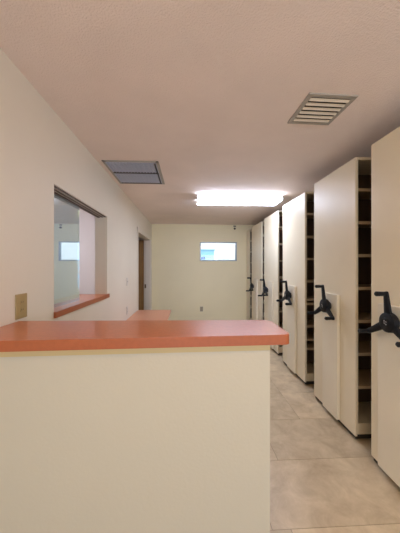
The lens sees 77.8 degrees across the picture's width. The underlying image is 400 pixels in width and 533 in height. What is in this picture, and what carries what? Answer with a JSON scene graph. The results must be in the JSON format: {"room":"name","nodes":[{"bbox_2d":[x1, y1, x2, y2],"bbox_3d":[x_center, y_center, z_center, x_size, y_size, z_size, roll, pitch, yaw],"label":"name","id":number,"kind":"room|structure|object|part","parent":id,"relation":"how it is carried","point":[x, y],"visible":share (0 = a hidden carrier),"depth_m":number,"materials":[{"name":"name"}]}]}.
{"room":"back office","nodes":[
{"label":"back office","id":0,"kind":"room"},
{"bbox_2d":[0,48,151,326],"bbox_3d":[-1.036,0.185,1.702,0.130,2.440,8.700,0,0,-3],"label":"wall","id":1,"kind":"structure","parent":0,"point":[39,152],"depth_m":1.51,"materials":[{"name":"beige paint"}]},
{"bbox_2d":[15,293,26,319],"bbox_3d":[-0.948,0.210,1.318,0.010,0.130,0.088,0,0,-3],"label":"wall outlet","id":2,"kind":"object","parent":1,"relation":"attached to","point":[20,299],"visible":1,"depth_m":1.31,"materials":[{"name":"brown plastic"}]},
{"bbox_2d":[54,185,105,307],"bbox_3d":[-1.053,-0.124,2.182,0.088,0.848,1.080,0,0,-3],"label":"window","id":3,"kind":"structure","parent":1,"relation":"in","point":[66,207],"depth_m":1.99,"materials":[{"name":"beige"}]},
{"bbox_3d":[-1.069,-0.114,1.930,0.006,0.828,0.575,0,0,-2],"label":"sliding pane","id":4,"kind":"part","parent":3,"relation":"part of","materials":[{"name":"clear glass"}]},
{"bbox_2d":[54,294,109,317],"bbox_3d":[-1.147,0.322,2.195,0.336,0.040,1.125,0,0,-3],"label":"ledge","id":5,"kind":"object","parent":1,"relation":"attached to","point":[84,300],"visible":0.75,"depth_m":2.08,"materials":[{"name":"laminate"}]},
{"bbox_2d":[137,227,150,310],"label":"door","id":6,"kind":"structure","parent":1,"relation":"in","point":[143,246],"depth_m":5.80,"materials":[{"name":"beige paint"}]},
{"bbox_2d":[79,208,94,293],"bbox_3d":[-2.816,0.185,4.219,3.182,2.440,0.100,0,0,-3],"label":"wall partition","id":7,"kind":"structure","parent":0,"point":[86,220],"depth_m":4.21,"materials":[{"name":"white paint"}]},
{"bbox_2d":[0,0,399,224],"bbox_3d":[-0.709,-1.085,1.718,7.350,0.100,8.900,0,0,-3],"label":"ceiling","id":8,"kind":"structure","parent":0,"point":[208,91],"depth_m":1.38,"materials":[{"name":"paint"}]},
{"bbox_2d":[101,160,164,183],"bbox_3d":[-0.699,-1.028,2.754,0.550,0.015,0.670,0,0,-3],"label":"ceiling vent","id":9,"kind":"object","parent":8,"relation":"in","point":[124,171],"visible":1,"depth_m":2.68,"materials":[{"name":"grey metal"}]},
{"bbox_2d":[196,194,282,205],"bbox_3d":[0.571,-0.996,3.712,1.240,0.078,0.344,0,0,-3],"label":"ceiling light","id":10,"kind":"object","parent":8,"relation":"attached to","point":[202,199],"visible":1,"depth_m":3.60,"materials":[{"name":"white plastic"}]},
{"bbox_2d":[287,92,357,124],"bbox_3d":[0.792,-1.028,1.638,0.306,0.014,0.306,0,0,-4],"label":"ceiling vent","id":11,"kind":"object","parent":8,"relation":"in","point":[316,108],"visible":1,"depth_m":1.61,"materials":[{"name":"beige metal"}]},
{"bbox_2d":[152,224,254,319],"bbox_3d":[0.667,0.185,6.199,3.968,2.440,0.120,0,0,-3],"label":"wall","id":12,"kind":"structure","parent":0,"point":[182,283],"depth_m":6.10,"materials":[{"name":"beige paint"}]},
{"bbox_2d":[200,242,236,260],"bbox_3d":[0.456,-0.369,6.179,0.919,0.467,0.080,0,0,-3],"label":"window","id":13,"kind":"structure","parent":12,"relation":"in","point":[200,242],"depth_m":6.14,"materials":[{"name":"white glass"}]},
{"bbox_2d":[270,347,399,532],"bbox_3d":[-0.709,1.455,1.718,7.350,0.100,8.900,0,0,-3],"label":"floor","id":14,"kind":"structure","parent":0,"point":[324,479],"depth_m":1.68,"materials":[{"name":"beige tile"}]},
{"bbox_2d":[0,320,288,532],"bbox_3d":[-0.283,0.845,1.149,1.320,1.120,0.367,0,0,-3],"label":"counter","id":15,"kind":"object","parent":14,"relation":"on","point":[132,426],"depth_m":1.02,"materials":[{"name":"paint"}]},
{"bbox_2d":[0,320,288,351],"bbox_3d":[-0.283,0.306,1.149,1.320,0.042,0.367,0,0,-3],"label":"countertop","id":16,"kind":"structure","parent":15,"relation":"on","point":[19,336],"depth_m":1.04,"materials":[{"name":"laminate"}]},
{"bbox_2d":[126,310,170,320],"bbox_3d":[-0.763,1.087,3.487,0.587,0.635,1.840,0,0,-3],"label":"desk","id":17,"kind":"object","parent":14,"relation":"on","point":[140,314],"visible":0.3,"depth_m":3.90,"materials":[{"name":"laminate"}]},
{"bbox_2d":[246,229,251,319],"bbox_3d":[1.871,0.263,6.032,1.420,2.285,0.320,0,0,-3],"label":"shelving","id":18,"kind":"object","parent":14,"relation":"on","point":[248,232],"visible":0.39,"depth_m":6.05,"materials":[{"name":"beige metal"}]},
{"bbox_3d":[1.170,0.263,5.999,0.018,2.285,0.320,0,0,-3],"label":"panel","id":19,"kind":"part","parent":18,"relation":"part of","materials":[{"name":"beige metal"}]},
{"bbox_3d":[1.864,0.273,6.187,1.378,2.265,0.010,0,0,-3],"label":"panel","id":20,"kind":"part","parent":18,"relation":"part of","materials":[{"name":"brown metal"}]},
{"bbox_2d":[246,221,263,319],"bbox_3d":[1.836,0.257,5.240,1.629,2.273,0.770,0,0,-3],"label":"shelving","id":21,"kind":"object","parent":14,"relation":"on","point":[256,285],"visible":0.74,"depth_m":5.12,"materials":[{"name":"beige metal"}]},
{"bbox_3d":[1.167,0.803,5.197,0.030,1.107,0.240,0,0,-3],"label":"control panel","id":22,"kind":"part","parent":21,"relation":"part of","materials":[{"name":"beige metal"}]},
{"bbox_3d":[1.191,0.243,5.209,0.019,2.247,0.770,0,0,-3],"label":"panel","id":23,"kind":"part","parent":21,"relation":"part of","materials":[{"name":"beige metal"}]},
{"bbox_2d":[258,211,282,354],"bbox_3d":[1.859,0.257,4.275,1.629,2.273,0.700,0,0,-3],"label":"shelving","id":24,"kind":"object","parent":14,"relation":"on","point":[273,224],"visible":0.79,"depth_m":4.19,"materials":[{"name":"beige metal"}]},
{"bbox_3d":[1.192,0.803,4.188,0.030,1.107,0.230,0,0,-3],"label":"control panel","id":25,"kind":"part","parent":24,"relation":"part of","materials":[{"name":"beige metal"}]},
{"bbox_3d":[1.214,0.243,4.244,0.019,2.247,0.700,0,0,-3],"label":"panel","id":26,"kind":"part","parent":24,"relation":"part of","materials":[{"name":"beige metal"}]},
{"bbox_2d":[276,192,313,383],"bbox_3d":[1.874,0.257,3.299,1.629,2.273,0.690,0,0,-3],"label":"shelving","id":27,"kind":"object","parent":14,"relation":"on","point":[298,214],"visible":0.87,"depth_m":3.15,"materials":[{"name":"beige metal"}]},
{"bbox_3d":[1.156,0.380,3.265,0.068,0.128,0.128,0,0,-3],"label":"crank handle","id":28,"kind":"part","parent":27,"relation":"part of","materials":[{"name":"black plastic"}]},
{"bbox_3d":[1.205,0.803,3.257,0.030,1.107,0.240,0,0,-3],"label":"control panel","id":29,"kind":"part","parent":27,"relation":"part of","materials":[{"name":"beige metal"}]},
{"bbox_3d":[1.229,0.243,3.268,0.019,2.247,0.690,0,0,-3],"label":"panel","id":30,"kind":"part","parent":27,"relation":"part of","materials":[{"name":"beige metal"}]},
{"bbox_3d":[1.955,-0.870,3.303,1.428,0.020,0.686,0,0,-3],"label":"panel","id":31,"kind":"part","parent":27,"relation":"part of","materials":[{"name":"beige metal"}]},
{"bbox_3d":[1.964,0.869,3.130,1.422,0.018,0.331,0,0,-3],"label":"shelf","id":32,"kind":"part","parent":27,"relation":"part of","materials":[{"name":"beige metal"}]},
{"bbox_3d":[1.964,0.394,3.130,1.422,0.018,0.331,0,0,-3],"label":"shelf","id":33,"kind":"part","parent":27,"relation":"part of","materials":[{"name":"beige metal"}]},
{"bbox_3d":[1.956,-0.620,3.303,1.422,0.024,0.678,0,0,-3],"label":"shelf","id":34,"kind":"part","parent":27,"relation":"part of","materials":[{"name":"beige metal"}]},
{"bbox_3d":[1.956,0.710,3.303,1.422,0.024,0.678,0,0,-3],"label":"shelf","id":35,"kind":"part","parent":27,"relation":"part of","materials":[{"name":"beige metal"}]},
{"bbox_3d":[1.956,0.976,3.303,1.422,0.024,0.678,0,0,-3],"label":"shelf","id":36,"kind":"part","parent":27,"relation":"part of","materials":[{"name":"beige metal"}]},
{"bbox_2d":[307,157,370,438],"bbox_3d":[1.887,0.257,2.352,1.629,2.273,0.655,0,0,-3],"label":"shelving","id":37,"kind":"object","parent":14,"relation":"on","point":[342,198],"visible":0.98,"depth_m":2.23,"materials":[{"name":"beige metal"}]},
{"bbox_3d":[1.169,0.365,2.309,0.068,0.128,0.128,0,0,-3],"label":"crank handle","id":38,"kind":"part","parent":37,"relation":"part of","materials":[{"name":"black plastic"}]},
{"bbox_3d":[1.218,0.803,2.311,0.030,1.107,0.237,0,0,-3],"label":"control panel","id":39,"kind":"part","parent":37,"relation":"part of","materials":[{"name":"beige metal"}]},
{"bbox_3d":[1.242,0.243,2.320,0.019,2.247,0.655,0,0,-3],"label":"panel","id":40,"kind":"part","parent":37,"relation":"part of","materials":[{"name":"beige metal"}]},
{"bbox_3d":[1.968,-0.870,2.355,1.428,0.020,0.651,0,0,-3],"label":"panel","id":41,"kind":"part","parent":37,"relation":"part of","materials":[{"name":"beige metal"}]},
{"bbox_3d":[1.968,-0.620,2.355,1.422,0.024,0.643,0,0,-3],"label":"shelf","id":42,"kind":"part","parent":37,"relation":"part of","materials":[{"name":"beige metal"}]},
{"bbox_3d":[1.968,-0.354,2.355,1.422,0.024,0.643,0,0,-3],"label":"shelf","id":43,"kind":"part","parent":37,"relation":"part of","materials":[{"name":"beige metal"}]},
{"bbox_3d":[1.968,-0.088,2.355,1.422,0.024,0.643,0,0,-3],"label":"shelf","id":44,"kind":"part","parent":37,"relation":"part of","materials":[{"name":"beige metal"}]},
{"bbox_3d":[1.968,0.178,2.355,1.422,0.024,0.643,0,0,-3],"label":"shelf","id":45,"kind":"part","parent":37,"relation":"part of","materials":[{"name":"beige metal"}]},
{"bbox_3d":[1.968,0.444,2.355,1.422,0.024,0.643,0,0,-3],"label":"shelf","id":46,"kind":"part","parent":37,"relation":"part of","materials":[{"name":"beige metal"}]},
{"bbox_3d":[1.968,0.710,2.355,1.422,0.024,0.643,0,0,-3],"label":"shelf","id":47,"kind":"part","parent":37,"relation":"part of","materials":[{"name":"beige metal"}]},
{"bbox_3d":[1.968,0.976,2.355,1.422,0.024,0.643,0,0,-3],"label":"shelf","id":48,"kind":"part","parent":37,"relation":"part of","materials":[{"name":"beige metal"}]},
{"bbox_2d":[358,127,399,486],"bbox_3d":[1.909,0.257,1.526,1.629,2.273,0.605,0,0,-3],"label":"shelving","id":49,"kind":"object","parent":14,"relation":"on","point":[384,329],"visible":1,"depth_m":1.64,"materials":[{"name":"beige metal"}]},
{"bbox_3d":[1.264,0.243,1.495,0.019,2.247,0.605,0,0,-3],"label":"panel","id":50,"kind":"part","parent":49,"relation":"part of","materials":[{"name":"beige metal"}]},
{"bbox_3d":[1.239,0.803,1.497,0.030,1.107,0.405,0,0,-3],"label":"control panel","id":51,"kind":"part","parent":49,"relation":"part of","materials":[{"name":"beige metal"}]},
{"bbox_3d":[1.188,0.350,1.549,0.068,0.128,0.128,0,0,-3],"label":"crank handle","id":52,"kind":"part","parent":49,"relation":"part of","materials":[{"name":"black plastic"}]},
{"label":"outside","id":53,"kind":"structure","parent":0,"visible":0},
{"bbox_3d":[1.379,1.505,23.219,45.000,0.100,33.750,0,0,-3],"label":"ground","id":54,"kind":"structure","parent":53,"visible":0},
{"bbox_2d":[201,249,214,259],"bbox_3d":[-0.450,0.350,11.792,2.140,2.210,1.680,0,0,-3],"label":"shed","id":55,"kind":"object","parent":54,"relation":"on","point":[206,254],"visible":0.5,"depth_m":11.03,"materials":[{"name":"blue"}]},
{"bbox_2d":[201,243,234,259],"bbox_3d":[0.274,-0.770,15.031,12.600,4.450,4.600,0,0,-3],"label":"sky","id":56,"kind":"structure","parent":54,"relation":"on","point":[223,251],"depth_m":13.14,"materials":[{"name":"white"}]}
]}

